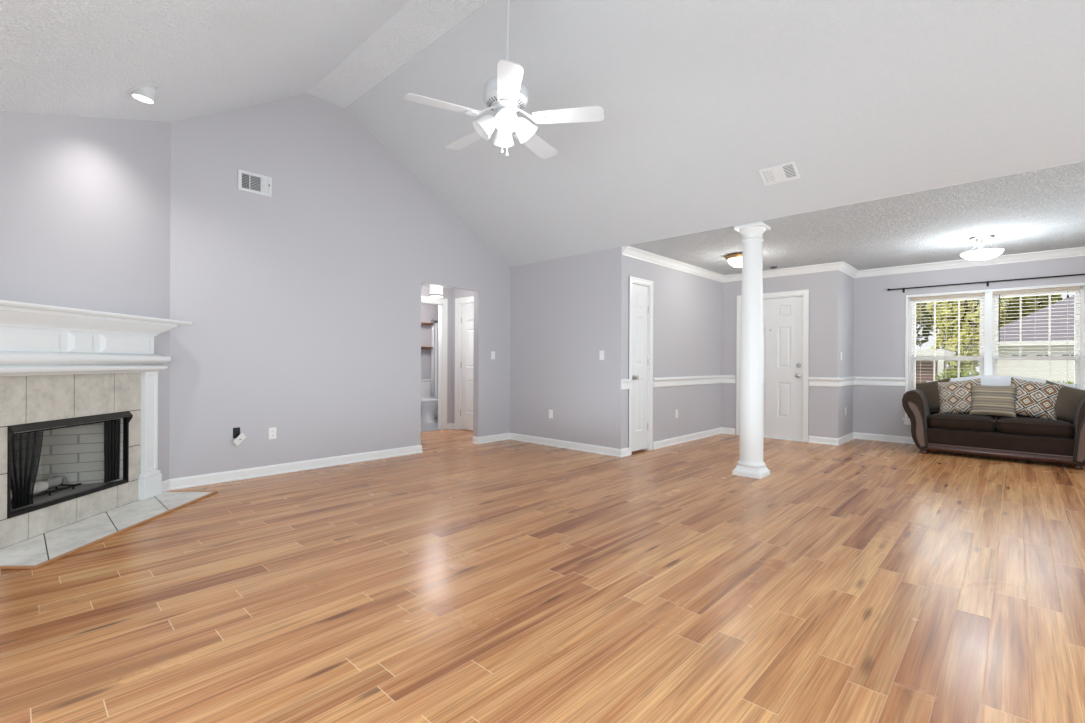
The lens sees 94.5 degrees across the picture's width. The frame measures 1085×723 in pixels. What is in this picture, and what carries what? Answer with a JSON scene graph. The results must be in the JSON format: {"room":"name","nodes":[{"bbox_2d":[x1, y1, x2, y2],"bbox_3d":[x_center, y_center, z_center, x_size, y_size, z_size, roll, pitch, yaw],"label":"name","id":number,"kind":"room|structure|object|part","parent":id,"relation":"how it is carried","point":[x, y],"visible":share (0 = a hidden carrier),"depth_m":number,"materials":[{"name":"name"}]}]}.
{"room":"living room","nodes":[
{"label":"living room","id":0,"kind":"room"},
{"bbox_2d":[0,111,170,533],"bbox_3d":[-3.302,-0.530,3.085,0.101,3.329,2.920,0,0,-2],"label":"wall","id":1,"kind":"structure","parent":0,"point":[85,201],"depth_m":3.62,"materials":[{"name":"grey paint"}]},
{"bbox_2d":[7,411,132,518],"bbox_3d":[-3.488,0.670,3.489,0.533,0.584,0.969,0,0,-2],"label":"fireplace","id":2,"kind":"object","parent":1,"relation":"attached to","point":[91,451],"depth_m":3.76,"materials":[{"name":"black metal"}]},
{"bbox_2d":[11,431,42,508],"bbox_3d":[-3.305,0.692,3.180,0.046,0.462,0.254,0,0,-2],"label":"curtain","id":3,"kind":"object","parent":2,"relation":"hanging from","point":[26,449],"depth_m":3.19,"materials":[{"name":"black metal"}]},
{"bbox_2d":[11,481,48,499],"bbox_3d":[-3.481,0.868,3.311,0.091,0.103,0.443,0,0,-9],"label":"log","id":4,"kind":"object","parent":2,"relation":"on","point":[40,486],"visible":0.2,"depth_m":3.47,"materials":[{"name":"brown wood"}]},
{"bbox_3d":[-3.509,0.922,3.435,0.160,0.035,0.630,0,0,-2],"label":"fire grate","id":5,"kind":"part","parent":2,"relation":"part of","materials":[{"name":"black metal"}]},
{"bbox_2d":[36,475,62,487],"bbox_3d":[-3.538,0.864,3.588,0.085,0.086,0.145,0,0,8],"label":"log","id":6,"kind":"object","parent":2,"relation":"on","point":[57,480],"visible":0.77,"depth_m":3.60,"materials":[{"name":"grey wood"}]},
{"bbox_2d":[57,476,66,487],"bbox_3d":[-3.577,0.893,3.718,0.024,0.092,0.092,0,0,-2],"label":"log","id":7,"kind":"object","parent":2,"relation":"on","point":[64,479],"visible":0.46,"depth_m":3.74,"materials":[{"name":"grey wood"}]},
{"bbox_3d":[-3.516,0.922,3.690,0.160,0.035,0.012,0,0,-2],"label":"leg","id":8,"kind":"part","parent":2,"relation":"part of","materials":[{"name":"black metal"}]},
{"bbox_3d":[-3.308,0.455,3.494,0.010,0.010,0.910,0,0,-2],"label":"curtain rail","id":9,"kind":"part","parent":2,"relation":"part of","materials":[{"name":"black metal"}]},
{"bbox_2d":[7,411,132,441],"bbox_3d":[-3.240,0.442,3.496,0.040,0.102,0.918,0,0,-2],"label":"hood","id":10,"kind":"object","parent":2,"relation":"attached to","point":[127,416],"depth_m":3.40,"materials":[{"name":"metal"}]},
{"bbox_2d":[104,420,120,482],"bbox_3d":[-3.325,0.691,3.876,0.046,0.462,0.170,0,0,-2],"label":"curtain","id":11,"kind":"object","parent":2,"relation":"hanging from","point":[112,428],"depth_m":3.86,"materials":[{"name":"black metal"}]},
{"bbox_2d":[0,372,140,548],"bbox_3d":[-3.262,0.601,3.497,0.014,1.045,1.190,0,0,-2],"label":"tile surround","id":12,"kind":"object","parent":1,"relation":"attached to","point":[30,398],"visible":0.88,"depth_m":3.41,"materials":[{"name":"beige tile"}]},
{"bbox_2d":[0,0,409,121],"bbox_3d":[-0.728,-1.863,1.363,8.143,2.093,3.272,0,0,43],"label":"ceiling","id":13,"kind":"structure","parent":0,"point":[83,58],"depth_m":3.20,"materials":[{"name":"paint"}]},
{"bbox_2d":[128,83,158,103],"bbox_3d":[-2.789,-1.897,3.503,0.194,0.141,0.171,0,0,28],"label":"spotlight","id":14,"kind":"object","parent":13,"relation":"attached to","point":[146,93],"visible":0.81,"depth_m":3.48,"materials":[{"name":"white metal"}]},
{"bbox_2d":[169,94,510,478],"bbox_3d":[-1.976,-0.862,5.898,0.110,4.006,4.459,0,0,43],"label":"wall","id":15,"kind":"structure","parent":0,"point":[302,302],"depth_m":5.29,"materials":[{"name":"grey paint"}]},
{"bbox_2d":[233,427,239,437],"bbox_3d":[-2.934,0.684,4.807,0.004,0.100,0.060,0,0,43],"label":"wall box","id":16,"kind":"object","parent":15,"relation":"attached to","point":[235,430],"visible":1,"depth_m":4.81,"materials":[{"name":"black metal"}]},
{"bbox_2d":[233,433,245,445],"bbox_3d":[-2.900,0.744,4.800,0.037,0.127,0.129,0,0,36],"label":"cover plate","id":17,"kind":"object","parent":15,"relation":"attached to","point":[241,437],"visible":1,"depth_m":4.79,"materials":[{"name":"white plastic"}]},
{"bbox_2d":[238,169,271,196],"bbox_3d":[-2.813,-1.745,4.909,0.022,0.196,0.300,0,0,43],"label":"air vent","id":18,"kind":"object","parent":15,"relation":"in","point":[250,182],"visible":1,"depth_m":4.91,"materials":[{"name":"white metal"}]},
{"bbox_2d":[269,427,275,438],"bbox_3d":[-2.713,0.722,5.038,0.008,0.116,0.072,0,0,43],"label":"wall outlet","id":19,"kind":"object","parent":15,"relation":"attached to","point":[272,431],"visible":1,"depth_m":5.04,"materials":[{"name":"white plastic"}]},
{"bbox_2d":[162,445,422,491],"bbox_3d":[-2.443,1.091,5.311,0.144,0.096,2.737,0,0,41],"label":"baseboard","id":20,"kind":"structure","parent":15,"relation":"attached to","point":[219,477],"depth_m":5.08,"materials":[{"name":"white paint"}]},
{"bbox_2d":[491,351,494,358],"bbox_3d":[-0.702,-0.088,7.158,0.016,0.116,0.072,0,0,43],"label":"light switch","id":21,"kind":"object","parent":15,"relation":"attached to","point":[492,352],"visible":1,"depth_m":7.15,"materials":[{"name":"white plastic"}]},
{"bbox_2d":[307,0,487,107],"bbox_3d":[0.541,-2.853,2.703,8.143,0.100,0.412,0,0,43],"label":"ceiling","id":22,"kind":"structure","parent":0,"point":[419,23],"depth_m":4.47,"materials":[{"name":"paint"}]},
{"bbox_2d":[404,0,603,158],"bbox_3d":[-0.263,-2.095,3.435,1.257,1.426,1.295,1,0,43],"label":"ceiling fan","id":23,"kind":"object","parent":22,"relation":"hanging from","point":[505,94],"visible":1,"depth_m":3.32,"materials":[{"name":"white metal"}]},
{"bbox_3d":[-0.645,-1.650,3.216,0.467,0.039,0.148,0,0,-25],"label":"blade","id":24,"kind":"part","parent":23,"relation":"part of","materials":[{"name":"white wood"}]},
{"bbox_3d":[-0.543,-1.646,3.722,0.472,0.034,0.157,1,0,43],"label":"blade","id":25,"kind":"part","parent":23,"relation":"part of","materials":[{"name":"white wood"}]},
{"bbox_3d":[-0.400,-1.584,3.382,0.153,0.161,0.157,1,0,43],"label":"lamp shade","id":26,"kind":"part","parent":23,"relation":"part of","materials":[{"name":"white glass"}]},
{"bbox_3d":[-0.272,-1.581,3.546,0.157,0.161,0.153,1,0,43],"label":"lamp shade","id":27,"kind":"part","parent":23,"relation":"part of","materials":[{"name":"white glass"}]},
{"bbox_3d":[-0.236,-1.580,3.254,0.157,0.161,0.153,1,0,43],"label":"lamp shade","id":28,"kind":"part","parent":23,"relation":"part of","materials":[{"name":"white glass"}]},
{"bbox_3d":[-0.238,-1.603,3.283,0.064,0.074,0.060,1,0,43],"label":"bulb","id":29,"kind":"part","parent":23,"relation":"part of","materials":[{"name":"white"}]},
{"bbox_3d":[-0.200,-1.637,2.970,0.147,0.037,0.467,0,0,-7],"label":"blade","id":30,"kind":"part","parent":23,"relation":"part of","materials":[{"name":"white wood"}]},
{"bbox_3d":[-0.108,-1.576,3.418,0.153,0.161,0.157,1,0,43],"label":"lamp shade","id":31,"kind":"part","parent":23,"relation":"part of","materials":[{"name":"white glass"}]},
{"bbox_3d":[-0.042,-1.632,3.779,0.148,0.033,0.467,0,0,29],"label":"blade","id":32,"kind":"part","parent":23,"relation":"part of","materials":[{"name":"white wood"}]},
{"bbox_3d":[0.173,-1.626,3.317,0.467,0.039,0.148,0,0,11],"label":"blade","id":33,"kind":"part","parent":23,"relation":"part of","materials":[{"name":"white wood"}]},
{"bbox_2d":[421,303,437,417],"bbox_3d":[-2.520,-0.112,9.668,0.100,2.500,3.800,0,0,43],"label":"wall","id":34,"kind":"structure","parent":0,"point":[429,312],"depth_m":9.85,"materials":[{"name":"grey paint"}]},
{"bbox_2d":[421,284,451,422],"bbox_3d":[-2.518,-0.112,7.559,0.100,2.500,2.735,0,0,43],"label":"wall","id":35,"kind":"structure","parent":0,"point":[425,289],"depth_m":8.47,"materials":[{"name":"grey paint"}]},
{"bbox_2d":[421,296,447,429],"bbox_3d":[-1.980,0.041,8.116,0.118,2.200,0.985,0,0,43],"label":"door frame","id":36,"kind":"structure","parent":35,"relation":"in","point":[442,308],"depth_m":8.39,"materials":[{"name":"white paint"}]},
{"bbox_2d":[451,288,473,428],"bbox_3d":[-1.019,-0.105,8.093,1.507,2.500,0.100,0,0,43],"label":"wall","id":37,"kind":"structure","parent":0,"point":[456,293],"depth_m":8.47,"materials":[{"name":"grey paint"}]},
{"bbox_2d":[447,423,454,428],"bbox_3d":[-1.544,1.095,8.446,0.105,0.096,0.100,0,0,43],"label":"baseboard","id":38,"kind":"structure","parent":37,"relation":"attached to","point":[449,425],"depth_m":8.47,"materials":[{"name":"white paint"}]},
{"bbox_2d":[455,296,473,429],"bbox_3d":[-1.066,0.043,8.125,1.015,2.205,0.118,0,0,43],"label":"door","id":39,"kind":"structure","parent":37,"relation":"in","point":[464,306],"depth_m":8.35,"materials":[{"name":"white paint"}]},
{"bbox_2d":[0,418,1084,722],"bbox_3d":[0.308,1.200,5.067,11.900,0.104,10.200,0,0,43],"label":"floor","id":40,"kind":"structure","parent":0,"point":[457,580],"depth_m":2.46,"materials":[{"name":"laminate"}]},
{"bbox_2d":[0,491,217,568],"bbox_3d":[-3.032,1.128,3.541,0.473,0.015,1.615,0,0,-2],"label":"hearth","id":41,"kind":"object","parent":40,"relation":"on","point":[38,551],"visible":0.92,"depth_m":3.32,"materials":[{"name":"tile"}]},
{"bbox_2d":[0,300,191,499],"bbox_3d":[-3.153,0.389,3.500,0.230,1.468,1.750,0,0,-2],"label":"mantel","id":42,"kind":"object","parent":41,"relation":"on","point":[36,339],"visible":1,"depth_m":3.51,"materials":[{"name":"white paint"}]},
{"bbox_3d":[-3.185,-0.132,3.079,0.021,0.143,0.500,0,0,-2],"label":"panel","id":43,"kind":"part","parent":42,"relation":"part of","materials":[{"name":"white paint"}]},
{"bbox_3d":[-3.197,-0.132,3.479,0.021,0.143,0.200,0,0,-2],"label":"panel","id":44,"kind":"part","parent":42,"relation":"part of","materials":[{"name":"white paint"}]},
{"bbox_3d":[-3.207,0.012,3.498,0.117,0.150,1.556,0,0,-2],"label":"bed moulding","id":45,"kind":"part","parent":42,"relation":"part of","materials":[{"name":"white paint"}]},
{"bbox_3d":[-3.179,-0.264,3.499,0.171,0.108,1.548,0,0,-2],"label":"cornice","id":46,"kind":"part","parent":42,"relation":"part of","materials":[{"name":"white paint"}]},
{"bbox_2d":[0,300,191,324],"bbox_3d":[-3.150,-0.331,3.500,0.230,0.028,1.750,0,0,-2],"label":"shelf","id":47,"kind":"object","parent":42,"relation":"attached to","point":[4,304],"depth_m":3.34,"materials":[{"name":"white paint"}]},
{"bbox_3d":[-3.208,-0.132,3.873,0.021,0.143,0.490,0,0,-2],"label":"panel","id":48,"kind":"part","parent":42,"relation":"part of","materials":[{"name":"white paint"}]},
{"bbox_2d":[421,379,437,422],"bbox_3d":[-2.190,0.738,9.408,0.696,0.795,0.460,0,0,43],"label":"toilet","id":49,"kind":"object","parent":40,"relation":"on","point":[429,404],"visible":0.52,"depth_m":9.24,"materials":[{"name":"white ceramic"}]},
{"bbox_3d":[-2.351,0.605,9.560,0.240,0.460,0.440,0,0,43],"label":"tank","id":50,"kind":"part","parent":49,"relation":"part of","materials":[{"name":"white ceramic"}]},
{"bbox_3d":[-2.119,0.720,9.341,0.500,0.028,0.376,0,0,43],"label":"seat","id":51,"kind":"part","parent":49,"relation":"part of","materials":[{"name":"white ceramic"}]},
{"bbox_3d":[-2.118,0.692,9.341,0.496,0.027,0.372,0,0,43],"label":"seat lid","id":52,"kind":"part","parent":49,"relation":"part of","materials":[{"name":"white ceramic"}]},
{"bbox_3d":[-2.121,0.933,9.342,0.495,0.405,0.370,0,0,43],"label":"bowl","id":53,"kind":"part","parent":49,"relation":"part of","materials":[{"name":"white ceramic"}]},
{"bbox_2d":[732,221,770,478],"bbox_3d":[2.145,-0.111,5.134,0.280,2.543,0.280,0,0,43],"label":"support column","id":54,"kind":"structure","parent":40,"relation":"on","point":[751,464],"depth_m":5.04,"materials":[{"name":"white paint"}]},
{"bbox_2d":[902,389,1084,469],"bbox_3d":[5.591,0.698,6.177,1.810,0.957,0.786,0,0,43],"label":"sofa","id":55,"kind":"object","parent":40,"relation":"on","point":[1024,437],"visible":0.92,"depth_m":5.93,"materials":[{"name":"brown fabric"}]},
{"bbox_3d":[5.035,0.749,6.699,0.283,0.750,0.750,0,0,43],"label":"arm","id":56,"kind":"part","parent":55,"relation":"part of","materials":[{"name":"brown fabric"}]},
{"bbox_3d":[4.787,0.801,6.413,0.190,0.577,0.014,0,0,43],"label":"arm panel","id":57,"kind":"part","parent":55,"relation":"part of","materials":[{"name":"brown fabric"}]},
{"bbox_2d":[915,378,949,411],"bbox_3d":[5.225,0.465,6.691,0.194,0.514,0.520,0,0,-22],"label":"throw pillow","id":58,"kind":"object","parent":55,"relation":"on","point":[930,389],"visible":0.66,"depth_m":6.65,"materials":[{"name":"brown fabric"}]},
{"bbox_2d":[937,378,980,413],"bbox_3d":[5.340,0.455,6.419,0.201,0.497,0.517,0,0,-40],"label":"throw pillow","id":59,"kind":"object","parent":55,"relation":"on","point":[954,396],"visible":0.84,"depth_m":6.40,"materials":[{"name":"fabric"}]},
{"bbox_2d":[927,413,995,431],"bbox_3d":[5.330,0.767,6.379,0.655,0.204,0.640,0,0,43],"label":"seat cushion","id":60,"kind":"object","parent":55,"relation":"on","point":[936,422],"depth_m":6.18,"materials":[{"name":"brown fabric"}]},
{"bbox_2d":[969,384,1016,417],"bbox_3d":[5.504,0.476,6.126,0.193,0.380,0.433,0,0,-43],"label":"throw pillow","id":61,"kind":"object","parent":55,"relation":"on","point":[985,400],"visible":1,"depth_m":6.08,"materials":[{"name":"fabric"}]},
{"bbox_3d":[5.352,1.078,5.925,1.336,0.090,0.042,0,0,43],"label":"rail","id":62,"kind":"part","parent":55,"relation":"part of","materials":[{"name":"brown wood"}]},
{"bbox_2d":[926,375,1076,388],"bbox_3d":[5.772,0.418,6.380,1.422,0.479,0.228,0,0,43],"label":"blanket","id":63,"kind":"object","parent":55,"relation":"on","point":[988,380],"visible":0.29,"depth_m":6.35,"materials":[{"name":"white fabric"}]},
{"bbox_3d":[5.777,0.639,6.373,1.320,0.837,0.175,0,0,43],"label":"backrest","id":64,"kind":"part","parent":55,"relation":"part of","materials":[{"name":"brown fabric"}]},
{"bbox_2d":[996,417,1074,437],"bbox_3d":[5.808,0.769,5.928,0.655,0.204,0.640,0,0,43],"label":"seat cushion","id":65,"kind":"object","parent":55,"relation":"on","point":[1006,427],"depth_m":5.73,"materials":[{"name":"brown fabric"}]},
{"bbox_2d":[1011,377,1063,419],"bbox_3d":[5.831,0.447,5.956,0.210,0.510,0.517,0,0,-44],"label":"throw pillow","id":66,"kind":"object","parent":55,"relation":"on","point":[1032,399],"visible":0.9,"depth_m":5.90,"materials":[{"name":"fabric"}]},
{"bbox_2d":[1046,380,1084,422],"bbox_3d":[6.085,0.489,5.824,0.551,0.536,0.204,0,0,22],"label":"throw pillow","id":67,"kind":"object","parent":55,"relation":"on","point":[1065,406],"visible":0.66,"depth_m":5.77,"materials":[{"name":"beige fabric"}]},
{"bbox_3d":[6.145,0.754,5.651,0.283,0.750,0.750,0,0,43],"label":"arm","id":68,"kind":"part","parent":55,"relation":"part of","materials":[{"name":"brown fabric"}]},
{"bbox_3d":[5.873,0.806,5.387,0.190,0.577,0.014,0,0,43],"label":"arm panel","id":69,"kind":"part","parent":55,"relation":"part of","materials":[{"name":"brown fabric"}]},
{"bbox_2d":[510,247,625,448],"bbox_3d":[0.272,-0.120,6.770,1.965,2.543,0.100,0,0,43],"label":"wall","id":70,"kind":"structure","parent":0,"point":[564,311],"depth_m":6.61,"materials":[{"name":"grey paint"}]},
{"bbox_2d":[472,433,629,456],"bbox_3d":[0.039,1.102,6.594,2.155,0.096,0.623,0,0,39],"label":"baseboard","id":71,"kind":"structure","parent":70,"relation":"attached to","point":[603,450],"depth_m":6.77,"materials":[{"name":"white paint"}]},
{"bbox_2d":[549,410,552,418],"bbox_3d":[0.113,0.719,6.841,0.072,0.116,0.008,0,0,43],"label":"wall outlet","id":72,"kind":"object","parent":70,"relation":"attached to","point":[550,411],"visible":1,"depth_m":6.83,"materials":[{"name":"white plastic"}]},
{"bbox_2d":[599,351,603,359],"bbox_3d":[0.737,-0.079,6.250,0.072,0.116,0.016,0,0,43],"label":"light switch","id":73,"kind":"object","parent":70,"relation":"attached to","point":[601,353],"visible":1,"depth_m":6.25,"materials":[{"name":"white plastic"}]},
{"bbox_2d":[625,256,721,447],"bbox_3d":[1.734,-0.113,7.434,0.750,2.543,2.873,0,0,43],"label":"wall","id":74,"kind":"structure","parent":0,"point":[687,308],"depth_m":7.19,"materials":[{"name":"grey paint"}]},
{"bbox_2d":[628,276,652,454],"bbox_3d":[1.229,0.052,6.389,0.152,2.207,0.548,0,0,43],"label":"door","id":75,"kind":"structure","parent":74,"relation":"in","point":[640,391],"depth_m":6.41,"materials":[{"name":"white paint"}]},
{"bbox_2d":[653,427,735,449],"bbox_3d":[2.259,1.113,7.282,0.231,0.096,2.125,0,0,43],"label":"baseboard","id":76,"kind":"structure","parent":74,"relation":"attached to","point":[690,437],"depth_m":7.36,"materials":[{"name":"white paint"}]},
{"bbox_2d":[345,0,1084,274],"bbox_3d":[2.899,-2.136,5.204,8.143,1.513,6.466,0,0,43],"label":"ceiling","id":77,"kind":"structure","parent":0,"point":[869,100],"depth_m":4.13,"materials":[{"name":"paint"}]},
{"bbox_2d":[725,253,741,266],"bbox_3d":[2.567,-1.304,6.500,0.380,0.155,0.380,0,0,43],"label":"flush ceiling light","id":78,"kind":"object","parent":77,"relation":"attached to","point":[735,260],"visible":0.57,"depth_m":6.41,"materials":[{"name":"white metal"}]},
{"bbox_3d":[2.567,-1.278,6.500,0.314,0.105,0.314,0,0,43],"label":"lamp shade","id":79,"kind":"part","parent":78,"relation":"part of","materials":[{"name":"white glass"}]},
{"bbox_2d":[758,160,800,185],"bbox_3d":[2.067,-1.639,4.370,0.300,0.102,0.174,0,0,43],"label":"ceiling vent","id":80,"kind":"object","parent":77,"relation":"in","point":[787,171],"visible":1,"depth_m":4.36,"materials":[{"name":"white metal"}]},
{"bbox_2d":[960,234,1004,260],"bbox_3d":[4.832,-1.240,5.512,0.374,0.260,0.374,0,0,43],"label":"flush ceiling light","id":81,"kind":"object","parent":77,"relation":"attached to","point":[981,254],"visible":1,"depth_m":5.44,"materials":[{"name":"white glass"}]},
{"bbox_3d":[4.719,-1.231,5.508,0.163,0.237,0.024,0,0,-2],"label":"arm","id":82,"kind":"part","parent":81,"relation":"part of","materials":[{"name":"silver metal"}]},
{"bbox_3d":[4.831,-1.230,5.511,0.028,0.240,0.028,0,0,43],"label":"stem","id":83,"kind":"part","parent":81,"relation":"part of","materials":[{"name":"silver metal"}]},
{"bbox_3d":[4.831,-1.159,5.511,0.372,0.086,0.372,0,0,43],"label":"lamp shade","id":84,"kind":"part","parent":81,"relation":"part of","materials":[{"name":"white glass"}]},
{"bbox_2d":[721,270,840,437],"bbox_3d":[3.557,-0.105,7.606,1.666,2.543,0.120,0,0,43],"label":"wall","id":85,"kind":"structure","parent":0,"point":[824,287],"depth_m":7.19,"materials":[{"name":"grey paint"}]},
{"bbox_2d":[736,289,808,441],"bbox_3d":[3.494,0.061,7.632,1.047,2.210,0.168,0,0,43],"label":"door","id":86,"kind":"structure","parent":85,"relation":"in","point":[786,317],"depth_m":7.50,"materials":[{"name":"white paint"}]},
{"bbox_2d":[840,272,853,436],"bbox_3d":[4.430,-0.101,7.404,0.120,2.543,0.785,0,0,43],"label":"wall","id":87,"kind":"structure","parent":0,"point":[847,282],"depth_m":7.34,"materials":[{"name":"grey paint"}]},
{"bbox_2d":[621,256,1084,436],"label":"wall","id":88,"kind":"structure","parent":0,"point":[878,313],"depth_m":7.26,"materials":[{"name":"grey paint"}]},
{"bbox_2d":[622,246,1084,282],"bbox_3d":[4.649,-1.322,6.529,7.052,0.098,2.463,0,0,11],"label":"crown molding","id":89,"kind":"structure","parent":88,"relation":"attached to","point":[629,251],"depth_m":6.96,"materials":[{"name":"white paint"}]},
{"bbox_2d":[808,432,914,445],"bbox_3d":[5.849,1.129,5.961,4.670,0.096,0.927,0,0,43],"label":"baseboard","id":90,"kind":"structure","parent":88,"relation":"attached to","point":[854,435],"depth_m":7.24,"materials":[{"name":"white paint"}]},
{"bbox_2d":[908,293,984,417],"bbox_3d":[5.608,-0.049,6.958,0.852,1.730,0.085,0,0,43],"label":"window","id":91,"kind":"structure","parent":88,"relation":"attached to","point":[912,306],"depth_m":7.03,"materials":[{"name":"white plastic"}]},
{"bbox_3d":[5.617,-0.450,6.965,0.768,0.868,0.026,0,0,43],"label":"sash","id":92,"kind":"part","parent":91,"relation":"part of","materials":[{"name":"white plastic"}]},
{"bbox_3d":[5.594,0.357,6.945,0.768,0.858,0.026,0,0,43],"label":"sash","id":93,"kind":"part","parent":91,"relation":"part of","materials":[{"name":"white plastic"}]},
{"bbox_2d":[911,293,983,383],"bbox_3d":[5.564,-0.061,6.912,0.784,1.704,0.054,0,0,43],"label":"window blind","id":94,"kind":"object","parent":88,"relation":"attached to","point":[970,294],"visible":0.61,"depth_m":6.91,"materials":[{"name":"white plastic"}]},
{"bbox_2d":[887,274,1084,292],"bbox_3d":[6.162,-1.021,6.246,3.102,0.070,0.095,0,0,43],"label":"curtain rod","id":95,"kind":"object","parent":88,"relation":"attached to","point":[987,282],"visible":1,"depth_m":6.55,"materials":[{"name":"brown metal"}]},
{"bbox_2d":[993,286,1080,384],"bbox_3d":[6.194,-0.058,6.303,0.784,1.704,0.073,0,0,43],"label":"window blind","id":96,"kind":"object","parent":88,"relation":"attached to","point":[1067,289],"visible":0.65,"depth_m":6.29,"materials":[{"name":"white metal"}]},
{"bbox_3d":[5.996,-0.042,6.504,0.003,1.660,0.054,0,0,43],"label":"ladder cord","id":97,"kind":"part","parent":96,"relation":"part of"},
{"bbox_3d":[6.406,-0.040,6.116,0.003,1.660,0.054,0,0,43],"label":"ladder cord","id":98,"kind":"part","parent":96,"relation":"part of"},
{"bbox_2d":[992,286,1083,389],"bbox_3d":[6.245,-0.046,6.357,0.852,1.730,0.085,0,0,43],"label":"window","id":99,"kind":"structure","parent":88,"relation":"attached to","point":[1078,356],"depth_m":6.24,"materials":[{"name":"white plastic"}]},
{"bbox_3d":[6.254,-0.447,6.364,0.768,0.868,0.026,0,0,43],"label":"sash","id":100,"kind":"part","parent":99,"relation":"part of","materials":[{"name":"white plastic"}]},
{"bbox_3d":[6.231,0.360,6.344,0.768,0.858,0.026,0,0,43],"label":"sash","id":101,"kind":"part","parent":99,"relation":"part of","materials":[{"name":"white plastic"}]},
{"bbox_3d":[-2.059,-1.360,8.551,3.657,0.100,4.800,0,0,43],"label":"ceiling","id":102,"kind":"structure","parent":0,"visible":0},
{"bbox_2d":[430,285,442,297],"bbox_3d":[-1.562,-1.129,7.372,0.190,0.356,0.190,0,0,43],"label":"hallway ceiling light","id":103,"kind":"object","parent":102,"relation":"attached to","point":[435,291],"visible":0.56,"depth_m":7.30,"materials":[{"name":"white glass"}]},
{"bbox_3d":[-2.240,-0.111,9.404,2.230,2.500,3.800,0,0,43],"label":"wall","id":104,"kind":"structure","parent":0,"visible":0},
{"bbox_3d":[-1.687,-0.793,10.387,0.080,0.080,1.415,0,0,43],"label":"shower rod","id":105,"kind":"object","parent":104,"relation":"attached to","visible":0},
{"bbox_2d":[431,323,437,416],"bbox_3d":[-1.817,0.141,10.255,0.048,1.922,1.100,0,0,43],"label":"shower curtain","id":106,"kind":"object","parent":105,"relation":"hanging from","point":[434,327],"visible":0.11,"depth_m":9.94,"materials":[{"name":"white fabric"}]},
{"label":"outside","id":107,"kind":"structure","parent":0,"visible":0},
{"bbox_3d":[34.007,1.870,36.030,90.000,0.120,80.900,0,0,43],"label":"ground","id":108,"kind":"structure","parent":107,"visible":0},
{"bbox_2d":[916,303,924,321],"bbox_3d":[11.412,-1.692,18.180,3.302,6.805,3.548,0,0,-26],"label":"tree","id":109,"kind":"object","parent":108,"relation":"on","point":[917,307],"visible":0.02,"depth_m":17.30,"materials":[{"name":"green plant"}]},
{"bbox_2d":[916,303,933,346],"bbox_3d":[19.525,-2.161,28.265,4.329,7.820,4.423,0,0,43],"label":"tree","id":110,"kind":"object","parent":108,"relation":"on","point":[923,322],"visible":0.09,"depth_m":27.10,"materials":[{"name":"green plant"}]},
{"bbox_2d":[915,350,953,388],"bbox_3d":[16.869,0.629,22.372,2.020,2.200,4.700,0,0,43],"label":"garden shed","id":111,"kind":"object","parent":108,"relation":"on","point":[921,366],"visible":0.14,"depth_m":20.72,"materials":[{"name":"wood"}]},
{"bbox_3d":[16.006,0.750,20.148,0.180,1.950,0.180,0,0,43],"label":"post","id":112,"kind":"part","parent":111,"relation":"part of","materials":[{"name":"white wood"}]},
{"bbox_2d":[935,368,978,379],"bbox_3d":[10.616,0.927,12.660,0.875,1.553,1.245,0,0,-23],"label":"shrub","id":113,"kind":"object","parent":108,"relation":"on","point":[955,373],"visible":0.11,"depth_m":12.68,"materials":[{"name":"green plant"}]},
{"bbox_2d":[930,298,1007,376],"bbox_3d":[20.381,-1.458,24.172,3.047,6.419,2.602,0,0,43],"label":"tree","id":114,"kind":"object","parent":108,"relation":"on","point":[950,335],"visible":0.44,"depth_m":23.88,"materials":[{"name":"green plant"}]},
{"bbox_2d":[923,294,1062,334],"bbox_3d":[34.609,-3.713,38.696,9.083,11.074,9.816,0,0,43],"label":"tree","id":115,"kind":"object","parent":108,"relation":"on","point":[930,307],"visible":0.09,"depth_m":35.85,"materials":[{"name":"green plant"}]},
{"bbox_2d":[998,295,1074,383],"bbox_3d":[33.524,-1.292,26.763,16.000,6.200,10.060,0,0,43],"label":"neighbor house","id":116,"kind":"structure","parent":108,"relation":"on","point":[1030,369],"depth_m":27.19,"materials":[{"name":"beige"}]},
{"bbox_3d":[26.873,0.601,26.866,2.900,2.350,0.070,0,0,43],"label":"garage door","id":117,"kind":"part","parent":116,"relation":"part of","materials":[{"name":"white"}]}
]}

